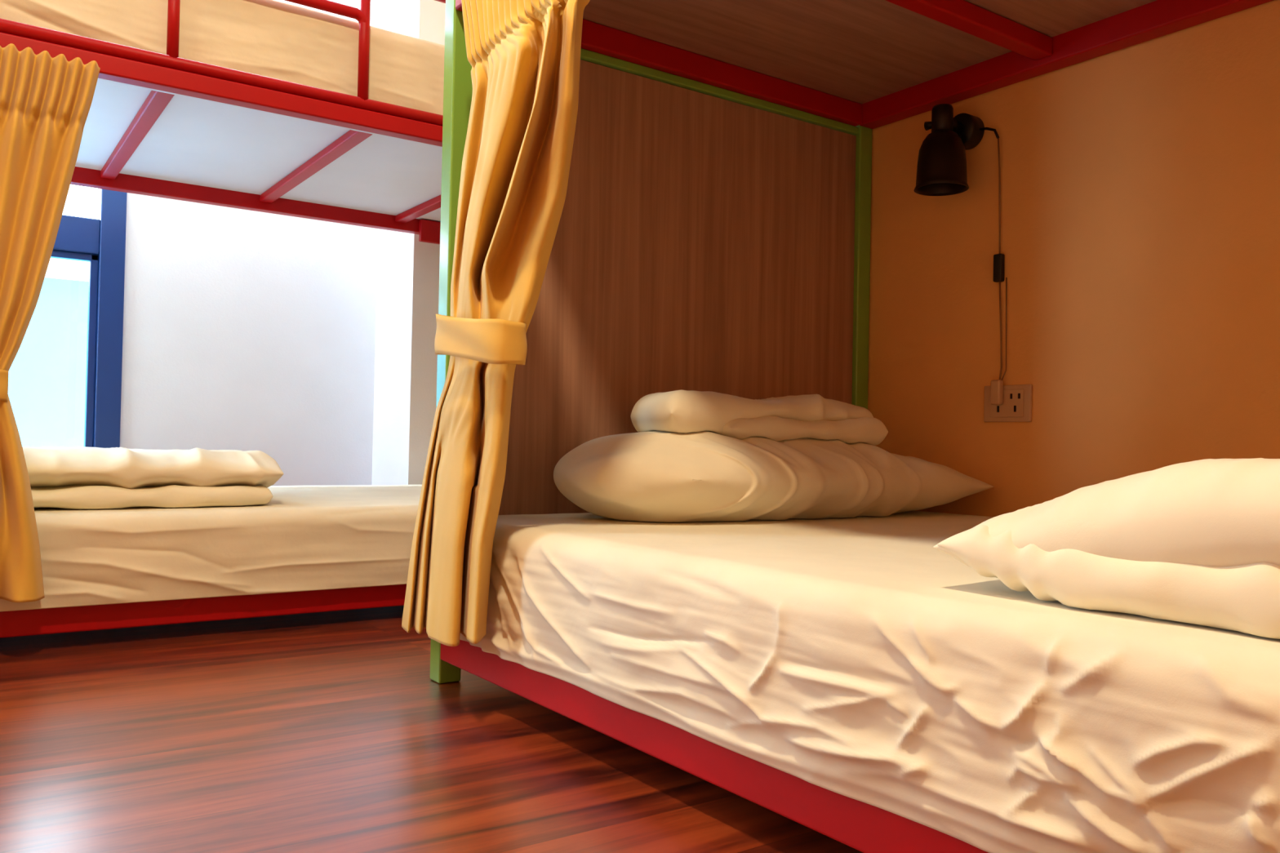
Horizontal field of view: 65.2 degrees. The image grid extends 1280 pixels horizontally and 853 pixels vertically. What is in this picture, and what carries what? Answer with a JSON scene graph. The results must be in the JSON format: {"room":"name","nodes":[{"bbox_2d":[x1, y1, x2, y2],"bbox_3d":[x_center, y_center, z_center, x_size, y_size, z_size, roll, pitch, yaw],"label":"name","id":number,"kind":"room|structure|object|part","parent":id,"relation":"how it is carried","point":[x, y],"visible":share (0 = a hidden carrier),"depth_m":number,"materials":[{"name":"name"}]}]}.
{"room":"dormitory","nodes":[
{"label":"dormitory","id":0,"kind":"room"},
{"bbox_2d":[120,0,383,485],"bbox_3d":[-2.031,-0.768,2.877,3.440,2.350,0.120,2,-1,-35],"label":"wall","id":1,"kind":"structure","parent":0,"point":[244,330],"depth_m":3.32,"materials":[{"name":"white paint"}]},
{"bbox_2d":[50,188,127,448],"bbox_3d":[-2.187,-0.683,2.723,1.412,1.930,0.072,2,-1,-35],"label":"window","id":2,"kind":"structure","parent":1,"relation":"in","point":[100,242],"depth_m":3.07,"materials":[{"name":"blue metal"}]},
{"bbox_3d":[-2.199,-0.166,2.718,1.272,0.755,0.035,2,-1,-35],"label":"sash","id":3,"kind":"part","parent":2,"relation":"part of","materials":[{"name":"blue metal"}]},
{"bbox_3d":[-2.187,-0.683,2.723,1.412,1.930,0.072,2,-1,-35],"label":"frame","id":4,"kind":"part","parent":2,"relation":"part of","materials":[{"name":"blue metal"}]},
{"bbox_2d":[371,0,445,484],"bbox_3d":[-0.665,-0.729,3.557,0.422,2.350,0.335,2,-1,-35],"label":"wall","id":5,"kind":"structure","parent":1,"relation":"attached to","point":[407,283],"depth_m":3.35,"materials":[{"name":"white paint"}]},
{"bbox_2d":[0,605,862,852],"bbox_3d":[-0.481,0.451,0.614,3.640,0.100,5.560,2,-1,-35],"label":"floor","id":6,"kind":"structure","parent":0,"point":[327,731],"depth_m":1.25,"materials":[{"name":"brown wood"}]},
{"bbox_2d":[0,0,445,638],"bbox_3d":[-1.018,-0.554,2.457,2.145,1.950,0.990,2,-1,-35],"label":"bunk bed","id":7,"kind":"object","parent":6,"relation":"on","point":[170,126],"visible":0.38,"depth_m":2.26,"materials":[{"name":"red metal"}]},
{"bbox_2d":[0,43,100,602],"bbox_3d":[-1.203,-0.182,1.658,0.528,0.960,0.071,2,-1,-35],"label":"curtain","id":8,"kind":"object","parent":7,"relation":"hanging from","point":[46,100],"visible":1,"depth_m":1.74,"materials":[{"name":"fabric"}]},
{"bbox_3d":[-0.770,0.363,2.061,2.065,0.053,0.032,2,-1,-35],"label":"rail","id":9,"kind":"part","parent":7,"relation":"part of","materials":[{"name":"red metal"}]},
{"bbox_2d":[0,484,422,611],"bbox_3d":[-1.023,0.253,2.427,2.025,0.173,0.990,2,-1,-35],"label":"mattress","id":10,"kind":"object","parent":7,"relation":"on","point":[305,538],"visible":0.51,"depth_m":1.99,"materials":[{"name":"fabric"}]},
{"bbox_2d":[22,446,284,509],"bbox_3d":[-1.311,0.093,2.089,0.988,0.126,0.640,2,-1,-35],"label":"quilt","id":11,"kind":"object","parent":10,"relation":"on","point":[75,477],"visible":0.95,"depth_m":1.98,"materials":[{"name":"fabric"}]},
{"bbox_3d":[-0.744,-0.669,2.071,2.065,0.037,0.038,2,-1,-35],"label":"rail","id":12,"kind":"part","parent":7,"relation":"part of","materials":[{"name":"red metal"}]},
{"bbox_2d":[0,0,444,115],"bbox_3d":[-1.015,-0.798,2.462,2.025,0.196,0.946,2,-1,-35],"label":"mattress","id":13,"kind":"object","parent":7,"relation":"on","point":[271,38],"visible":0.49,"depth_m":2.07,"materials":[{"name":"fabric"}]},
{"bbox_3d":[-0.736,-0.841,2.066,2.065,0.305,0.025,2,-1,-35],"label":"guard rail","id":14,"kind":"part","parent":7,"relation":"part of","materials":[{"name":"red metal"}]},
{"bbox_3d":[-1.289,-0.667,2.848,2.065,0.046,0.040,2,-1,-35],"label":"rail","id":15,"kind":"part","parent":7,"relation":"part of","materials":[{"name":"red metal"}]},
{"bbox_2d":[430,0,1273,852],"bbox_3d":[0.649,-0.593,1.163,1.008,2.050,1.976,2,-1,-35],"label":"bunk bed","id":16,"kind":"object","parent":6,"relation":"on","point":[713,234],"visible":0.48,"depth_m":1.86,"materials":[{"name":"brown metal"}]},
{"bbox_3d":[-0.303,-0.603,1.678,0.040,2.050,0.040,2,-1,-35],"label":"post","id":17,"kind":"part","parent":16,"relation":"part of","materials":[{"name":"green metal"}]},
{"bbox_3d":[0.256,-0.713,0.887,0.040,0.050,1.896,2,-1,-35],"label":"rail","id":18,"kind":"part","parent":16,"relation":"part of","materials":[{"name":"red metal"}]},
{"bbox_2d":[401,0,590,646],"bbox_3d":[-0.253,-0.172,1.467,0.072,1.018,0.540,2,-1,-38],"label":"curtain","id":19,"kind":"object","parent":16,"relation":"hanging from","point":[523,55],"visible":1,"depth_m":1.40,"materials":[{"name":"fabric"}]},
{"bbox_3d":[0.085,-0.155,1.948,0.928,1.002,0.016,2,-1,-35],"label":"panel","id":20,"kind":"part","parent":16,"relation":"part of","materials":[{"name":"brown wood"}]},
{"bbox_3d":[0.233,0.354,0.868,0.036,0.050,1.896,2,-1,-35],"label":"rail","id":21,"kind":"part","parent":16,"relation":"part of","materials":[{"name":"red metal"}]},
{"bbox_3d":[0.101,-0.697,1.944,0.922,0.046,0.036,2,-1,-35],"label":"rail","id":22,"kind":"part","parent":16,"relation":"part of","materials":[{"name":"red metal"}]},
{"bbox_3d":[0.489,-0.578,2.234,0.040,2.050,0.040,2,-1,-35],"label":"post","id":23,"kind":"part","parent":16,"relation":"part of","materials":[{"name":"green metal"}]},
{"bbox_2d":[459,511,1279,852],"bbox_3d":[0.605,0.248,1.141,1.007,0.188,1.874,2,-1,-35],"label":"mattress","id":24,"kind":"object","parent":16,"relation":"on","point":[857,658],"visible":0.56,"depth_m":0.86,"materials":[{"name":"fabric"}]},
{"bbox_2d":[553,431,993,522],"bbox_3d":[0.248,0.084,1.797,0.863,0.148,0.363,2,-1,-35],"label":"pillow","id":25,"kind":"object","parent":24,"relation":"on","point":[653,476],"visible":0.97,"depth_m":1.58,"materials":[{"name":"fabric"}]},
{"bbox_2d":[630,390,888,445],"bbox_3d":[0.237,-0.014,1.822,0.593,0.093,0.230,2,-1,-35],"label":"linens","id":26,"kind":"object","parent":25,"relation":"on","point":[778,419],"visible":0.89,"depth_m":1.68,"materials":[{"name":"fabric"}]},
{"bbox_2d":[933,457,1279,639],"bbox_3d":[0.794,0.085,0.710,0.723,0.139,0.980,2,-1,-35],"label":"pillow","id":27,"kind":"object","parent":24,"relation":"on","point":[1196,542],"visible":1,"depth_m":0.74,"materials":[{"name":"fabric"}]},
{"bbox_3d":[1.044,-0.688,1.441,0.044,0.050,1.896,2,-1,-35],"label":"rail","id":28,"kind":"part","parent":16,"relation":"part of","materials":[{"name":"red metal"}]},
{"bbox_2d":[867,0,1279,516],"bbox_3d":[0.991,-0.728,1.650,0.100,2.350,5.560,2,-1,-35],"label":"wall","id":29,"kind":"structure","parent":0,"point":[1140,182],"depth_m":1.79,"materials":[{"name":"paint"}]},
{"bbox_2d":[913,103,1007,404],"bbox_3d":[0.615,-0.336,1.957,0.141,0.585,0.144,2,-1,-35],"label":"wall lamp","id":30,"kind":"object","parent":29,"relation":"attached to","point":[941,166],"visible":1,"depth_m":1.94,"materials":[{"name":"brown metal"}]},
{"bbox_3d":[0.577,-0.599,1.988,0.018,0.018,0.018,0,-1,42],"label":"knob","id":31,"kind":"part","parent":30,"relation":"part of","materials":[{"name":"black plastic"}]},
{"bbox_3d":[0.592,-0.521,1.966,0.104,0.113,0.104,2,-1,-35],"label":"lamp shade","id":32,"kind":"part","parent":30,"relation":"part of","materials":[{"name":"brown metal"}]},
{"bbox_3d":[0.622,-0.599,1.987,0.046,0.033,0.022,2,-1,-35],"label":"arm","id":33,"kind":"part","parent":30,"relation":"part of","materials":[{"name":"brown metal"}]},
{"bbox_3d":[0.686,-0.577,1.970,0.006,0.030,0.043,2,-1,-44],"label":"cord","id":34,"kind":"part","parent":30,"relation":"part of","materials":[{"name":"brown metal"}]},
{"bbox_2d":[993,253,1004,282],"bbox_3d":[0.699,-0.309,1.949,0.013,0.054,0.019,2,-1,-35],"label":"switch","id":35,"kind":"object","parent":30,"relation":"attached to","point":[998,259],"depth_m":1.94,"materials":[{"name":"black plastic"}]},
{"bbox_3d":[0.700,-0.449,1.954,0.009,0.230,0.004,1,-1,10],"label":"cord","id":36,"kind":"part","parent":30,"relation":"part of","materials":[{"name":"brown plastic"}]},
{"bbox_3d":[0.698,-0.184,1.943,0.010,0.200,0.010,2,-1,-35],"label":"cord","id":37,"kind":"part","parent":30,"relation":"part of","materials":[{"name":"brown plastic"}]},
{"bbox_3d":[0.705,-0.189,1.936,0.010,0.201,0.004,1,-1,-10],"label":"cord","id":38,"kind":"part","parent":30,"relation":"part of","materials":[{"name":"brown plastic"}]},
{"bbox_2d":[983,384,1032,422],"bbox_3d":[0.707,-0.044,1.928,0.010,0.071,0.103,2,-1,-35],"label":"wall socket","id":39,"kind":"object","parent":29,"relation":"attached to","point":[1016,406],"visible":1,"depth_m":1.92,"materials":[{"name":"beige plastic"}]},
{"label":"outside","id":40,"kind":"structure","parent":0,"visible":0},
{"bbox_2d":[8,257,88,447],"bbox_3d":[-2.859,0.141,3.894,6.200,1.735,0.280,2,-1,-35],"label":"window","id":41,"kind":"structure","parent":40,"point":[46,381],"depth_m":4.11,"materials":[{"name":"glass"}]}
]}

